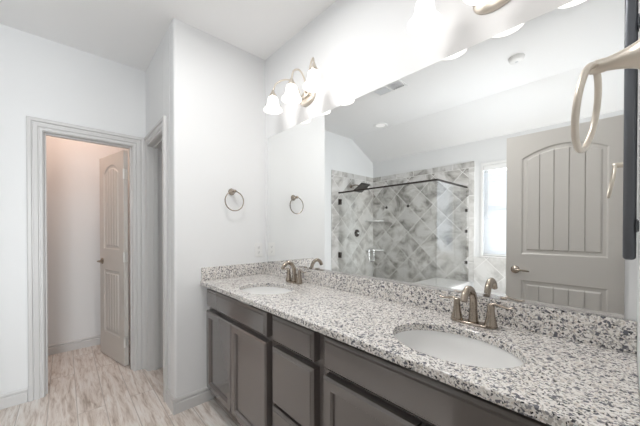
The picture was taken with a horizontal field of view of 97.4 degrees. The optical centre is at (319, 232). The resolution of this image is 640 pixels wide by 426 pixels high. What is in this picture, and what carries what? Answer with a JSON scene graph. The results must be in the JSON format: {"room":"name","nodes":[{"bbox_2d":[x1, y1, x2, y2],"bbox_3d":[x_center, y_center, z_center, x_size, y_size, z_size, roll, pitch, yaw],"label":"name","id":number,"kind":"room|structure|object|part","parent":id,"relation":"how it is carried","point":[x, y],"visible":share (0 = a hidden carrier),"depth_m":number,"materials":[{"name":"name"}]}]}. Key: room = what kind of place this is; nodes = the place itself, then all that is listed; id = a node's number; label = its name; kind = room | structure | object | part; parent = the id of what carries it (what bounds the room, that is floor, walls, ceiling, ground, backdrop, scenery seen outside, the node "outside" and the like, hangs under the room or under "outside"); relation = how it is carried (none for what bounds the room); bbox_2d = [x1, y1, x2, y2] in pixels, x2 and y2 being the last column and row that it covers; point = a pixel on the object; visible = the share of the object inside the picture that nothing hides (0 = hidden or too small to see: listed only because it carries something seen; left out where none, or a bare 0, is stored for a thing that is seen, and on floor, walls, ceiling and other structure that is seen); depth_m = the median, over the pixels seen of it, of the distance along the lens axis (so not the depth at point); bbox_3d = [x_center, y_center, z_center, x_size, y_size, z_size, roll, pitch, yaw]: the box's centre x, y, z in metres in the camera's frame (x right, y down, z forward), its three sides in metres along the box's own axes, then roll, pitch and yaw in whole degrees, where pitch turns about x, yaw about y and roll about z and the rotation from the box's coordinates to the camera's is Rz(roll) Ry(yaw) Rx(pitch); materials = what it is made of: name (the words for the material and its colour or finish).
{"room":"bathroom","nodes":[
{"label":"bathroom","id":0,"kind":"room"},
{"bbox_2d":[0,24,145,393],"bbox_3d":[-2.364,-0.110,2.032,2.127,2.764,0.115,0,1,-42],"label":"wall","id":1,"kind":"structure","parent":0,"point":[40,77],"depth_m":2.10,"materials":[{"name":"white paint"}]},
{"bbox_2d":[0,387,27,409],"bbox_3d":[-2.265,1.220,2.046,0.188,0.105,0.015,0,1,-42],"label":"baseboard","id":2,"kind":"structure","parent":1,"relation":"attached to","point":[9,399],"depth_m":2.06,"materials":[{"name":"white paint"}]},
{"bbox_2d":[26,116,144,401],"bbox_3d":[-1.948,0.200,2.399,0.758,2.138,0.138,0,1,-42],"label":"trim","id":3,"kind":"structure","parent":1,"relation":"attached to","point":[37,129],"depth_m":2.19,"materials":[{"name":"white paint"}]},
{"bbox_2d":[97,150,128,365],"bbox_3d":[-2.052,0.244,2.798,0.597,2.020,0.144,0,1,34],"label":"door","id":4,"kind":"structure","parent":1,"relation":"in","point":[114,311],"depth_m":2.75,"materials":[{"name":"white paint"}]},
{"bbox_2d":[46,136,128,344],"bbox_3d":[-1.903,-0.119,3.183,2.970,2.764,0.965,0,1,-42],"label":"wall","id":5,"kind":"structure","parent":0,"point":[72,166],"depth_m":3.02,"materials":[{"name":"white paint"}]},
{"bbox_2d":[48,329,129,355],"bbox_3d":[-2.441,1.215,2.633,1.220,0.105,0.860,0,1,-42],"label":"baseboard","id":6,"kind":"structure","parent":5,"relation":"attached to","point":[76,344],"depth_m":3.02,"materials":[{"name":"white paint"}]},
{"bbox_2d":[0,341,241,425],"bbox_3d":[-0.604,1.309,1.202,3.795,0.060,5.700,0,1,-42],"label":"floor","id":7,"kind":"structure","parent":0,"point":[87,386],"depth_m":2.11,"materials":[{"name":"brown wood"}]},
{"bbox_2d":[206,288,274,425],"bbox_3d":[-0.373,0.832,1.954,0.528,0.881,0.893,0,1,-42],"label":"vanity cabinet","id":8,"kind":"object","parent":7,"relation":"on","point":[240,343],"visible":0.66,"depth_m":1.69,"materials":[{"name":"grey wood"}]},
{"bbox_3d":[-0.687,0.862,1.937,0.042,0.573,0.408,0,1,-42],"label":"door","id":9,"kind":"part","parent":8,"relation":"part of","materials":[{"name":"grey wood"}]},
{"bbox_3d":[-0.547,0.483,1.780,0.042,0.128,0.823,0,1,-42],"label":"false drawer","id":10,"kind":"part","parent":8,"relation":"part of","materials":[{"name":"grey wood"}]},
{"bbox_3d":[-0.407,0.864,1.630,0.042,0.573,0.408,0,1,-42],"label":"door","id":11,"kind":"part","parent":8,"relation":"part of","materials":[{"name":"grey wood"}]},
{"bbox_2d":[200,262,639,425],"bbox_3d":[0.043,0.332,1.475,0.560,0.128,2.157,0,1,-42],"label":"countertop","id":12,"kind":"structure","parent":8,"relation":"on","point":[578,368],"depth_m":0.96,"materials":[{"name":"stone"}]},
{"bbox_2d":[241,287,290,294],"bbox_3d":[-0.350,0.474,1.833,0.356,0.160,0.460,0,1,-42],"label":"sink","id":13,"kind":"object","parent":12,"relation":"in","point":[255,290],"visible":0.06,"depth_m":2.00,"materials":[{"name":"white ceramic"}]},
{"bbox_2d":[281,261,306,283],"bbox_3d":[-0.216,0.281,1.981,0.140,0.162,0.276,0,1,-42],"label":"faucet","id":14,"kind":"object","parent":12,"relation":"on","point":[296,279],"visible":1,"depth_m":1.99,"materials":[{"name":"silver metal"}]},
{"bbox_3d":[-0.219,0.277,1.978,0.132,0.154,0.039,0,1,-42],"label":"spout","id":15,"kind":"part","parent":14,"relation":"part of","materials":[{"name":"silver metal"}]},
{"bbox_3d":[-0.229,0.311,2.055,0.048,0.089,0.048,0,1,-42],"label":"handle","id":16,"kind":"part","parent":14,"relation":"part of","materials":[{"name":"silver metal"}]},
{"bbox_3d":[-0.144,0.311,1.962,0.048,0.089,0.048,0,1,-42],"label":"handle","id":17,"kind":"part","parent":14,"relation":"part of","materials":[{"name":"silver metal"}]},
{"bbox_2d":[394,330,523,367],"bbox_3d":[0.447,0.481,0.956,0.356,0.160,0.460,0,1,-42],"label":"sink","id":18,"kind":"object","parent":12,"relation":"in","point":[450,347],"visible":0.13,"depth_m":1.08,"materials":[{"name":"white ceramic"}]},
{"bbox_2d":[439,285,513,329],"bbox_3d":[0.586,0.288,1.102,0.140,0.162,0.276,0,1,-42],"label":"faucet","id":19,"kind":"object","parent":12,"relation":"on","point":[490,322],"visible":1,"depth_m":1.11,"materials":[{"name":"silver metal"}]},
{"bbox_3d":[0.551,0.277,1.200,0.020,0.016,0.084,0,1,-42],"label":"lever","id":20,"kind":"part","parent":19,"relation":"part of","materials":[{"name":"silver metal"}]},
{"bbox_3d":[0.573,0.318,1.176,0.048,0.089,0.048,0,1,-42],"label":"handle","id":21,"kind":"part","parent":19,"relation":"part of","materials":[{"name":"silver metal"}]},
{"bbox_3d":[0.583,0.284,1.099,0.132,0.154,0.039,0,1,-42],"label":"spout","id":22,"kind":"part","parent":19,"relation":"part of","materials":[{"name":"silver metal"}]},
{"bbox_3d":[0.616,0.364,1.129,0.051,0.009,0.163,0,1,-42],"label":"plate","id":23,"kind":"part","parent":19,"relation":"part of","materials":[{"name":"silver metal"}]},
{"bbox_3d":[0.658,0.319,1.083,0.048,0.089,0.048,0,1,-42],"label":"handle","id":24,"kind":"part","parent":19,"relation":"part of","materials":[{"name":"silver metal"}]},
{"bbox_3d":[0.680,0.279,1.058,0.020,0.016,0.084,0,1,-42],"label":"lever","id":25,"kind":"part","parent":19,"relation":"part of","materials":[{"name":"silver metal"}]},
{"bbox_2d":[273,315,324,425],"bbox_3d":[0.056,0.836,1.483,0.528,0.881,0.378,0,1,-42],"label":"vanity cabinet","id":26,"kind":"object","parent":7,"relation":"on","point":[298,350],"visible":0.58,"depth_m":1.27,"materials":[{"name":"grey wood"}]},
{"bbox_3d":[-0.124,1.017,1.321,0.042,0.273,0.318,0,1,-42],"label":"drawer","id":27,"kind":"part","parent":26,"relation":"part of","materials":[{"name":"grey wood"}]},
{"bbox_3d":[-0.124,0.723,1.319,0.042,0.285,0.318,0,1,-42],"label":"drawer","id":28,"kind":"part","parent":26,"relation":"part of","materials":[{"name":"grey wood"}]},
{"bbox_3d":[-0.124,0.487,1.317,0.042,0.128,0.318,0,1,-42],"label":"drawer","id":29,"kind":"part","parent":26,"relation":"part of","materials":[{"name":"grey wood"}]},
{"bbox_2d":[324,335,549,425],"bbox_3d":[0.481,0.840,1.016,0.528,0.881,0.881,0,1,-42],"label":"vanity cabinet","id":30,"kind":"object","parent":7,"relation":"on","point":[362,388],"visible":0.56,"depth_m":0.91,"materials":[{"name":"grey wood"}]},
{"bbox_3d":[0.162,0.869,1.006,0.042,0.573,0.407,0,1,-42],"label":"door","id":31,"kind":"part","parent":30,"relation":"part of","materials":[{"name":"grey wood"}]},
{"bbox_3d":[0.325,0.784,0.873,0.020,0.766,0.881,0,1,-42],"label":"frame","id":32,"kind":"part","parent":30,"relation":"part of","materials":[{"name":"grey wood"}]},
{"bbox_2d":[128,149,129,328],"bbox_3d":[-1.075,-0.120,3.251,2.297,2.764,0.847,0,0,-13],"label":"wall","id":33,"kind":"structure","parent":0,"point":[128,149],"depth_m":3.34,"materials":[{"name":"white paint"}]},
{"bbox_2d":[146,27,170,391],"bbox_3d":[-1.318,-0.113,2.377,0.115,2.764,0.785,0,1,-42],"label":"wall","id":34,"kind":"structure","parent":0,"point":[158,70],"depth_m":2.13,"materials":[{"name":"white paint"}]},
{"bbox_2d":[144,115,167,401],"bbox_3d":[-1.347,0.200,2.394,0.138,2.138,0.701,0,1,-42],"label":"trim","id":35,"kind":"structure","parent":34,"relation":"attached to","point":[155,141],"depth_m":2.57,"materials":[{"name":"white paint"}]},
{"bbox_2d":[0,0,335,70],"bbox_3d":[-0.612,-1.332,1.174,3.815,0.425,5.700,0,1,-42],"label":"ceiling","id":36,"kind":"structure","parent":0,"point":[130,33],"depth_m":1.98,"materials":[{"name":"white paint"}]},
{"bbox_2d":[169,18,265,397],"bbox_3d":[-0.446,-0.134,2.563,1.653,2.804,0.115,0,1,-42],"label":"wall","id":37,"kind":"structure","parent":0,"point":[217,87],"depth_m":2.11,"materials":[{"name":"white paint"}]},
{"bbox_2d":[166,387,213,414],"bbox_3d":[-0.979,1.219,2.122,0.288,0.105,0.195,0,1,-42],"label":"baseboard","id":38,"kind":"structure","parent":37,"relation":"attached to","point":[185,402],"depth_m":2.04,"materials":[{"name":"white paint"}]},
{"bbox_2d":[225,188,243,210],"bbox_3d":[-0.683,-0.256,2.218,0.161,0.184,0.073,0,1,-42],"label":"towel ring","id":39,"kind":"object","parent":37,"relation":"attached to","point":[231,191],"visible":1,"depth_m":2.21,"materials":[{"name":"silver metal"}]},
{"bbox_3d":[-0.683,-0.321,2.218,0.054,0.054,0.073,0,1,-42],"label":"post","id":40,"kind":"part","parent":39,"relation":"part of","materials":[{"name":"silver metal"}]},
{"bbox_2d":[255,243,261,256],"bbox_3d":[-0.526,0.151,2.409,0.072,0.118,0.008,0,1,-42],"label":"outlet","id":41,"kind":"object","parent":37,"relation":"attached to","point":[258,246],"visible":1,"depth_m":2.40,"materials":[{"name":"white plastic"}]},
{"bbox_2d":[265,0,639,320],"bbox_3d":[0.293,-0.107,1.699,0.115,2.764,2.158,0,1,-42],"label":"wall","id":42,"kind":"structure","parent":0,"point":[358,48],"depth_m":1.59,"materials":[{"name":"white paint"}]},
{"bbox_2d":[263,57,324,113],"bbox_3d":[-0.167,-1.024,1.950,0.215,0.234,0.604,0,1,-42],"label":"vanity light","id":43,"kind":"object","parent":42,"relation":"attached to","point":[313,84],"visible":1,"depth_m":1.94,"materials":[{"name":"white glass"}]},
{"bbox_3d":[-0.351,-0.959,2.097,0.140,0.101,0.140,0,1,-42],"label":"lamp shade","id":44,"kind":"part","parent":43,"relation":"part of","materials":[{"name":"white glass"}]},
{"bbox_3d":[-0.247,-1.045,2.064,0.228,0.165,0.014,0,0,18],"label":"arm","id":45,"kind":"part","parent":43,"relation":"part of","materials":[{"name":"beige metal"}]},
{"bbox_3d":[-0.195,-0.957,1.926,0.140,0.101,0.140,0,1,-42],"label":"lamp shade","id":46,"kind":"part","parent":43,"relation":"part of","materials":[{"name":"white glass"}]},
{"bbox_3d":[-0.150,-1.052,1.965,0.131,0.179,0.011,0,1,-42],"label":"arm","id":47,"kind":"part","parent":43,"relation":"part of","materials":[{"name":"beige metal"}]},
{"bbox_3d":[-0.038,-0.956,1.754,0.140,0.101,0.140,0,1,-42],"label":"lamp shade","id":48,"kind":"part","parent":43,"relation":"part of","materials":[{"name":"white glass"}]},
{"bbox_2d":[408,0,441,34],"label":"vanity light","id":49,"kind":"object","parent":42,"relation":"attached to","point":[426,18],"depth_m":1.22,"materials":[{"name":"white glass"}]},
{"bbox_3d":[0.452,-0.959,1.216,0.054,0.076,0.054,0,1,-42],"label":"bulb","id":50,"kind":"part","parent":49,"relation":"part of","materials":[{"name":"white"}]},
{"bbox_3d":[0.452,-0.952,1.216,0.140,0.101,0.140,0,1,-42],"label":"lamp shade","id":51,"kind":"part","parent":49,"relation":"part of","materials":[{"name":"white glass"}]},
{"bbox_2d":[268,0,624,318],"bbox_3d":[0.254,-0.267,1.648,0.009,1.066,2.083,0,1,-42],"label":"wall mirror","id":52,"kind":"object","parent":42,"relation":"attached to","point":[458,171],"visible":0.98,"depth_m":1.19,"materials":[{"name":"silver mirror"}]},
{"bbox_2d":[265,262,636,353],"bbox_3d":[0.242,0.316,1.656,0.020,0.098,2.157,0,1,-42],"label":"backsplash","id":53,"kind":"structure","parent":42,"relation":"attached to","point":[620,334],"depth_m":1.10,"materials":[{"name":"stone"}]},
{"bbox_2d":[463,0,509,14],"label":"vanity light","id":54,"kind":"object","parent":42,"relation":"attached to","point":[480,7],"depth_m":1.13,"materials":[{"name":"beige metal"}]},
{"bbox_3d":[0.609,-0.950,1.045,0.140,0.101,0.140,0,1,-42],"label":"lamp shade","id":55,"kind":"part","parent":54,"relation":"part of","materials":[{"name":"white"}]},
{"bbox_2d":[637,77,639,394],"bbox_3d":[0.002,-0.092,-0.104,2.745,2.764,0.115,0,1,-42],"label":"wall","id":56,"kind":"structure","parent":0,"point":[638,292],"depth_m":0.78,"materials":[{"name":"white paint"}]},
{"bbox_2d":[571,39,639,152],"bbox_3d":[0.515,-0.239,0.501,0.156,0.177,0.090,0,1,-42],"label":"towel ring","id":57,"kind":"object","parent":56,"relation":"attached to","point":[629,57],"visible":1,"depth_m":0.49,"materials":[{"name":"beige metal"}]},
{"bbox_3d":[0.520,-0.300,0.494,0.054,0.054,0.073,0,1,-42],"label":"post","id":58,"kind":"part","parent":57,"relation":"part of","materials":[{"name":"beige metal"}]},
{"bbox_2d":[622,0,639,259],"bbox_3d":[0.879,-0.313,0.793,0.056,0.780,0.031,0,1,-42],"label":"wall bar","id":59,"kind":"object","parent":56,"relation":"attached to","point":[632,18],"visible":0.95,"depth_m":0.78,"materials":[{"name":"black metal"}]}
]}

